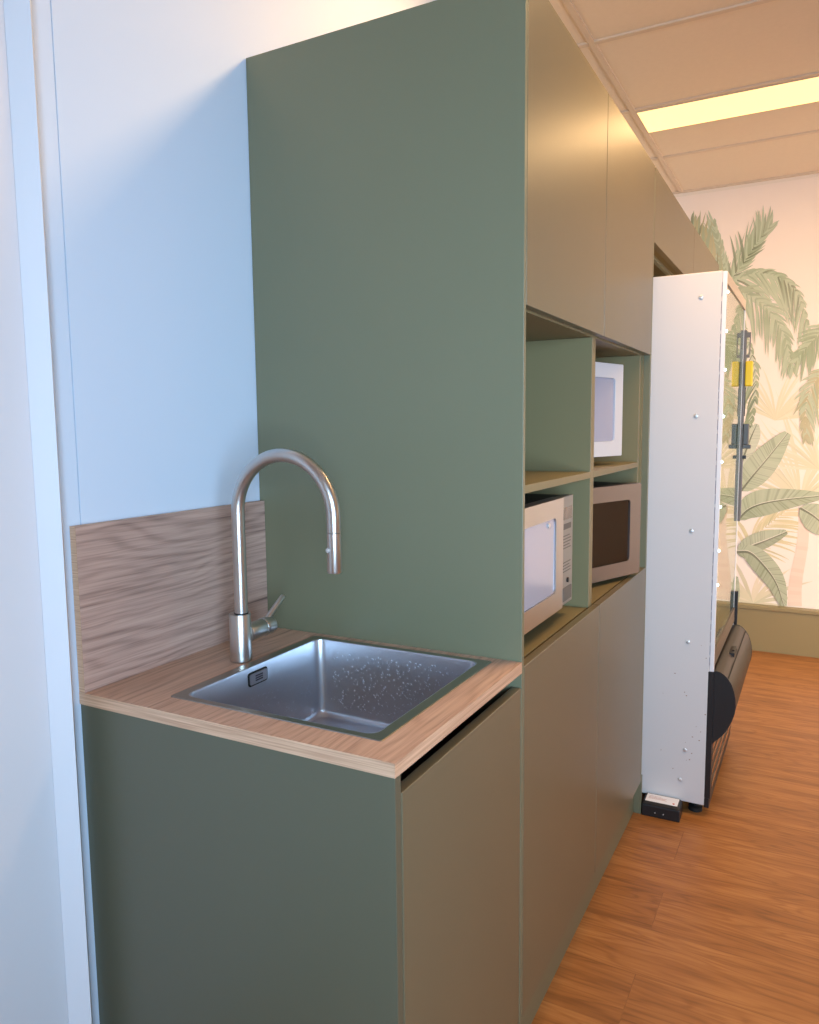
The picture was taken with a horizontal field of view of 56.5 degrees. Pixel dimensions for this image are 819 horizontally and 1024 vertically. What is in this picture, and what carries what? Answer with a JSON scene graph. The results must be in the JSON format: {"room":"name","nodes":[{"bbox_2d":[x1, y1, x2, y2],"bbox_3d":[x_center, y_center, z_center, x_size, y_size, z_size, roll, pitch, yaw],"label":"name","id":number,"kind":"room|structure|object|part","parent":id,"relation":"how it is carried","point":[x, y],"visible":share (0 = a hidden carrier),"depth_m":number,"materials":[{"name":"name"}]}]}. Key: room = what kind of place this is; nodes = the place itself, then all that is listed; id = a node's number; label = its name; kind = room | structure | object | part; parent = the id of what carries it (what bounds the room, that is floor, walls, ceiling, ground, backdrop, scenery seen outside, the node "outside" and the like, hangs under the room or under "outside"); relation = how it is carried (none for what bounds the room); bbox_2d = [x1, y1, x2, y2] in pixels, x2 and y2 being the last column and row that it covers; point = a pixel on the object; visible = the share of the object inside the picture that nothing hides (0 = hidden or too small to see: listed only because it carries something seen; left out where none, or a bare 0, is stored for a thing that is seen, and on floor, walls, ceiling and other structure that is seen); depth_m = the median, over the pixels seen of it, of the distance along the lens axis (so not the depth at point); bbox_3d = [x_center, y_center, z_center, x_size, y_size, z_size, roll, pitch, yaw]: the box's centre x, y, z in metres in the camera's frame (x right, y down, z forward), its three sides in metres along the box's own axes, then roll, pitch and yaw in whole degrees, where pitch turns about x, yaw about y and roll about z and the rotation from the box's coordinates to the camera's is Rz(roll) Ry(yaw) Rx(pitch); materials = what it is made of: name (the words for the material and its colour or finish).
{"room":"office break room","nodes":[
{"label":"office break room","id":0,"kind":"room"},
{"bbox_2d":[31,0,434,1023],"bbox_3d":[-0.127,-0.290,2.259,0.100,2.815,6.150,3,7,28],"label":"wall","id":1,"kind":"structure","parent":0,"point":[151,95],"depth_m":1.45,"materials":[{"name":"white paint"}]},
{"bbox_2d":[0,0,68,1023],"bbox_3d":[-0.674,-0.136,1.136,0.006,2.765,0.236,3,7,28],"label":"trim","id":2,"kind":"structure","parent":1,"relation":"attached to","point":[32,962],"depth_m":1.24,"materials":[{"name":"white paint"}]},
{"bbox_2d":[3,0,92,1023],"bbox_3d":[-0.596,-0.149,1.249,0.036,2.765,0.038,3,7,28],"label":"trim","id":3,"kind":"structure","parent":1,"relation":"attached to","point":[17,13],"depth_m":1.25,"materials":[{"name":"white paint"}]},
{"bbox_2d":[69,501,267,692],"bbox_3d":[-0.459,0.146,1.552,0.015,0.295,0.508,3,7,28],"label":"backsplash","id":4,"kind":"structure","parent":1,"relation":"attached to","point":[151,591],"depth_m":1.48,"materials":[{"name":"brown wood"}]},
{"bbox_2d":[531,650,818,1023],"bbox_3d":[1.652,1.218,1.530,3.950,0.060,6.250,3,7,28],"label":"floor","id":5,"kind":"structure","parent":0,"point":[709,916],"depth_m":2.20,"materials":[{"name":"brown wood"}]},
{"bbox_2d":[81,687,520,1023],"bbox_3d":[-0.178,0.768,1.471,0.639,0.885,0.505,3,7,28],"label":"base cabinet","id":6,"kind":"object","parent":5,"relation":"on","point":[233,882],"visible":0.82,"depth_m":1.23,"materials":[{"name":"green laminate"}]},
{"bbox_3d":[-0.293,0.793,1.257,0.639,0.885,0.017,3,7,28],"label":"panel","id":7,"kind":"part","parent":6,"relation":"part of","materials":[{"name":"green laminate"}]},
{"bbox_2d":[79,628,521,778],"bbox_3d":[-0.182,0.317,1.421,0.640,0.022,0.509,3,7,28],"label":"countertop","id":8,"kind":"structure","parent":6,"relation":"on","point":[146,695],"depth_m":1.26,"materials":[{"name":"brown wood"}]},
{"bbox_2d":[229,448,341,662],"bbox_3d":[-0.216,0.085,1.494,0.263,0.422,0.147,3,7,28],"label":"faucet","id":9,"kind":"object","parent":8,"relation":"on","point":[242,631],"visible":1,"depth_m":1.48,"materials":[{"name":"silver metal"}]},
{"bbox_3d":[-0.296,0.235,1.578,0.039,0.039,0.028,3,7,28],"label":"lever knob","id":10,"kind":"part","parent":9,"relation":"part of","materials":[{"name":"silver metal"}]},
{"bbox_3d":[-0.282,0.201,1.593,0.012,0.049,0.058,4,8,35],"label":"lever","id":11,"kind":"part","parent":9,"relation":"part of","materials":[{"name":"silver metal"}]},
{"bbox_2d":[171,636,490,780],"bbox_3d":[-0.126,0.393,1.419,0.426,0.176,0.432,3,7,28],"label":"sink","id":12,"kind":"object","parent":8,"relation":"in","point":[353,688],"visible":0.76,"depth_m":1.58,"materials":[{"name":"silver metal"}]},
{"bbox_3d":[-0.296,0.323,1.492,0.002,0.022,0.051,3,7,28],"label":"overflow plate","id":13,"kind":"part","parent":12,"relation":"part of","materials":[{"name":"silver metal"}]},
{"bbox_3d":[0.100,0.731,1.328,0.019,0.727,0.485,3,7,28],"label":"door","id":14,"kind":"part","parent":6,"relation":"part of","materials":[{"name":"green laminate"}]},
{"bbox_2d":[246,0,655,1023],"bbox_3d":[0.237,0.033,2.181,0.639,2.182,1.273,3,7,28],"label":"tall cabinet","id":15,"kind":"object","parent":5,"relation":"on","point":[453,211],"visible":0.79,"depth_m":1.60,"materials":[{"name":"green laminate"}]},
{"bbox_3d":[-0.060,0.104,1.630,0.639,2.168,0.012,3,7,28],"label":"panel","id":16,"kind":"part","parent":15,"relation":"part of","materials":[{"name":"green laminate"}]},
{"bbox_2d":[524,494,572,634],"bbox_3d":[0.164,0.121,1.809,0.341,0.306,0.432,3,7,28],"label":"microwave","id":17,"kind":"object","parent":15,"relation":"on","point":[548,517],"visible":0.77,"depth_m":1.74,"materials":[{"name":"grey"}]},
{"bbox_3d":[0.379,0.093,1.883,0.022,0.268,0.094,3,7,28],"label":"control panel","id":18,"kind":"part","parent":17,"relation":"part of","materials":[{"name":"grey plastic"}]},
{"bbox_2d":[525,471,589,492],"bbox_3d":[0.074,-0.082,1.876,0.608,0.016,0.516,3,7,28],"label":"shelf","id":19,"kind":"object","parent":15,"relation":"attached to","point":[534,480],"depth_m":1.79,"materials":[{"name":"brown laminate"}]},
{"bbox_3d":[0.360,0.650,1.809,0.019,0.754,0.584,3,7,28],"label":"door","id":20,"kind":"part","parent":15,"relation":"part of","materials":[{"name":"green laminate"}]},
{"bbox_3d":[0.346,-0.712,1.660,0.019,0.589,0.584,3,7,28],"label":"door","id":21,"kind":"part","parent":15,"relation":"part of","materials":[{"name":"green laminate"}]},
{"bbox_2d":[524,574,630,657],"bbox_3d":[0.216,0.244,2.176,0.603,0.018,1.174,3,7,28],"label":"shelf","id":22,"kind":"object","parent":15,"relation":"attached to","point":[546,631],"depth_m":1.90,"materials":[{"name":"brown laminate"}]},
{"bbox_2d":[594,362,622,456],"bbox_3d":[0.416,-0.291,2.292,0.290,0.301,0.370,5,9,44],"label":"microwave","id":23,"kind":"object","parent":15,"relation":"on","point":[608,376],"visible":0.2,"depth_m":2.27,"materials":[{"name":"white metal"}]},
{"bbox_2d":[594,462,637,476],"bbox_3d":[0.341,-0.139,2.371,0.608,0.016,0.544,3,7,28],"label":"shelf","id":24,"kind":"object","parent":15,"relation":"attached to","point":[600,468],"depth_m":2.28,"materials":[{"name":"brown laminate"}]},
{"bbox_2d":[592,481,640,582],"bbox_3d":[0.483,0.063,2.350,0.413,0.297,0.260,-6,8,-41],"label":"microwave","id":25,"kind":"object","parent":15,"relation":"on","point":[616,506],"visible":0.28,"depth_m":2.31,"materials":[{"name":"grey metal"}]},
{"bbox_3d":[0.642,0.590,2.331,0.019,0.754,0.602,3,7,28],"label":"door","id":26,"kind":"part","parent":15,"relation":"part of","materials":[{"name":"green laminate"}]},
{"bbox_3d":[0.628,-0.772,2.182,0.019,0.589,0.602,3,7,28],"label":"door","id":27,"kind":"part","parent":15,"relation":"part of","materials":[{"name":"green laminate"}]},
{"bbox_3d":[0.509,-0.088,2.679,0.639,2.027,0.015,3,7,28],"label":"panel","id":28,"kind":"part","parent":15,"relation":"part of","materials":[{"name":"green laminate"}]},
{"bbox_2d":[641,793,682,821],"bbox_3d":[0.892,1.041,2.691,0.128,0.054,0.075,3,7,27],"label":"box","id":29,"kind":"object","parent":5,"relation":"on","point":[653,805],"visible":1,"depth_m":2.67,"materials":[{"name":"black plastic"}]},
{"bbox_3d":[0.892,1.020,2.689,0.128,0.011,0.074,3,7,27],"label":"lid","id":30,"kind":"part","parent":29,"relation":"part of","materials":[{"name":"black plastic"}]},
{"bbox_2d":[653,167,718,276],"bbox_3d":[0.922,-0.113,3.449,0.639,2.182,1.726,3,7,28],"label":"tall cabinet","id":31,"kind":"object","parent":5,"relation":"on","point":[679,249],"visible":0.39,"depth_m":2.83,"materials":[{"name":"green laminate"}]},
{"bbox_3d":[0.977,-1.025,2.812,0.019,0.230,0.846,3,7,28],"label":"door","id":32,"kind":"part","parent":31,"relation":"part of","materials":[{"name":"green laminate"}]},
{"bbox_3d":[1.382,-1.112,3.562,0.019,0.230,0.864,3,7,28],"label":"door","id":33,"kind":"part","parent":31,"relation":"part of","materials":[{"name":"green laminate"}]},
{"bbox_2d":[641,271,752,811],"bbox_3d":[0.885,0.094,3.037,0.864,1.861,0.728,3,7,28],"label":"vending machine","id":34,"kind":"object","parent":5,"relation":"on","point":[697,656],"visible":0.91,"depth_m":2.62,"materials":[{"name":"white metal"}]},
{"bbox_3d":[1.027,-0.116,2.533,0.014,1.330,0.010,3,7,28],"label":"frame post","id":35,"kind":"part","parent":34,"relation":"part of","materials":[{"name":"silver metal"}]},
{"bbox_2d":[711,724,730,787],"bbox_3d":[1.213,0.849,2.950,0.003,0.162,0.683,3,7,28],"label":"grille","id":36,"kind":"object","parent":34,"relation":"attached to","point":[718,746],"depth_m":2.78,"materials":[{"name":"metal"}]},
{"bbox_3d":[1.197,0.464,2.904,0.014,0.059,0.681,3,7,28],"label":"frame sill","id":37,"kind":"part","parent":34,"relation":"part of","materials":[{"name":"brown"}]},
{"bbox_3d":[1.191,-0.171,2.834,0.004,1.217,0.681,3,7,28],"label":"glass pane","id":38,"kind":"part","parent":34,"relation":"part of","materials":[{"name":"clear glass"}]},
{"bbox_3d":[1.357,-0.187,3.148,0.011,1.330,0.029,3,7,28],"label":"frame post","id":39,"kind":"part","parent":34,"relation":"part of","materials":[{"name":"silver metal"}]},
{"bbox_3d":[1.370,-0.675,3.080,0.014,0.100,0.012,3,7,28],"label":"pull handle","id":40,"kind":"part","parent":34,"relation":"part of","materials":[{"name":"grey metal"}]},
{"bbox_2d":[549,0,818,191],"bbox_3d":[1.621,-1.588,1.166,4.100,0.052,6.350,3,7,28],"label":"ceiling","id":41,"kind":"structure","parent":0,"point":[778,39],"depth_m":3.02,"materials":[{"name":"tile"}]},
{"bbox_2d":[561,0,818,194],"bbox_3d":[1.621,-1.558,1.169,3.900,0.009,6.150,3,7,28],"label":"grid","id":42,"kind":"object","parent":41,"relation":"attached to","point":[593,44],"depth_m":3.17,"materials":[{"name":"beige metal"}]},
{"bbox_2d":[636,75,818,132],"bbox_3d":[1.692,-1.784,3.224,1.382,0.009,0.276,3,7,28],"label":"recessed light","id":43,"kind":"object","parent":41,"relation":"in","point":[803,91],"visible":1,"depth_m":3.36,"materials":[{"name":"beige plastic"}]},
{"bbox_2d":[674,173,818,608],"bbox_3d":[3.068,-0.522,4.077,4.000,2.815,0.100,3,7,28],"label":"wall","id":44,"kind":"structure","parent":0,"point":[817,174],"depth_m":4.45,"materials":[{"name":"beige paint"}]},
{"bbox_2d":[676,177,818,608],"bbox_3d":[3.208,-0.612,3.927,3.580,2.466,0.009,3,7,28],"label":"wallpaper","id":45,"kind":"object","parent":44,"relation":"attached to","point":[766,237],"visible":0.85,"depth_m":4.49},
{"bbox_2d":[737,602,818,657],"bbox_3d":[3.367,0.763,3.966,3.258,0.278,0.068,3,7,28],"label":"baseboard","id":46,"kind":"structure","parent":44,"relation":"attached to","point":[770,628],"depth_m":4.55,"materials":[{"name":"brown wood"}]}
]}

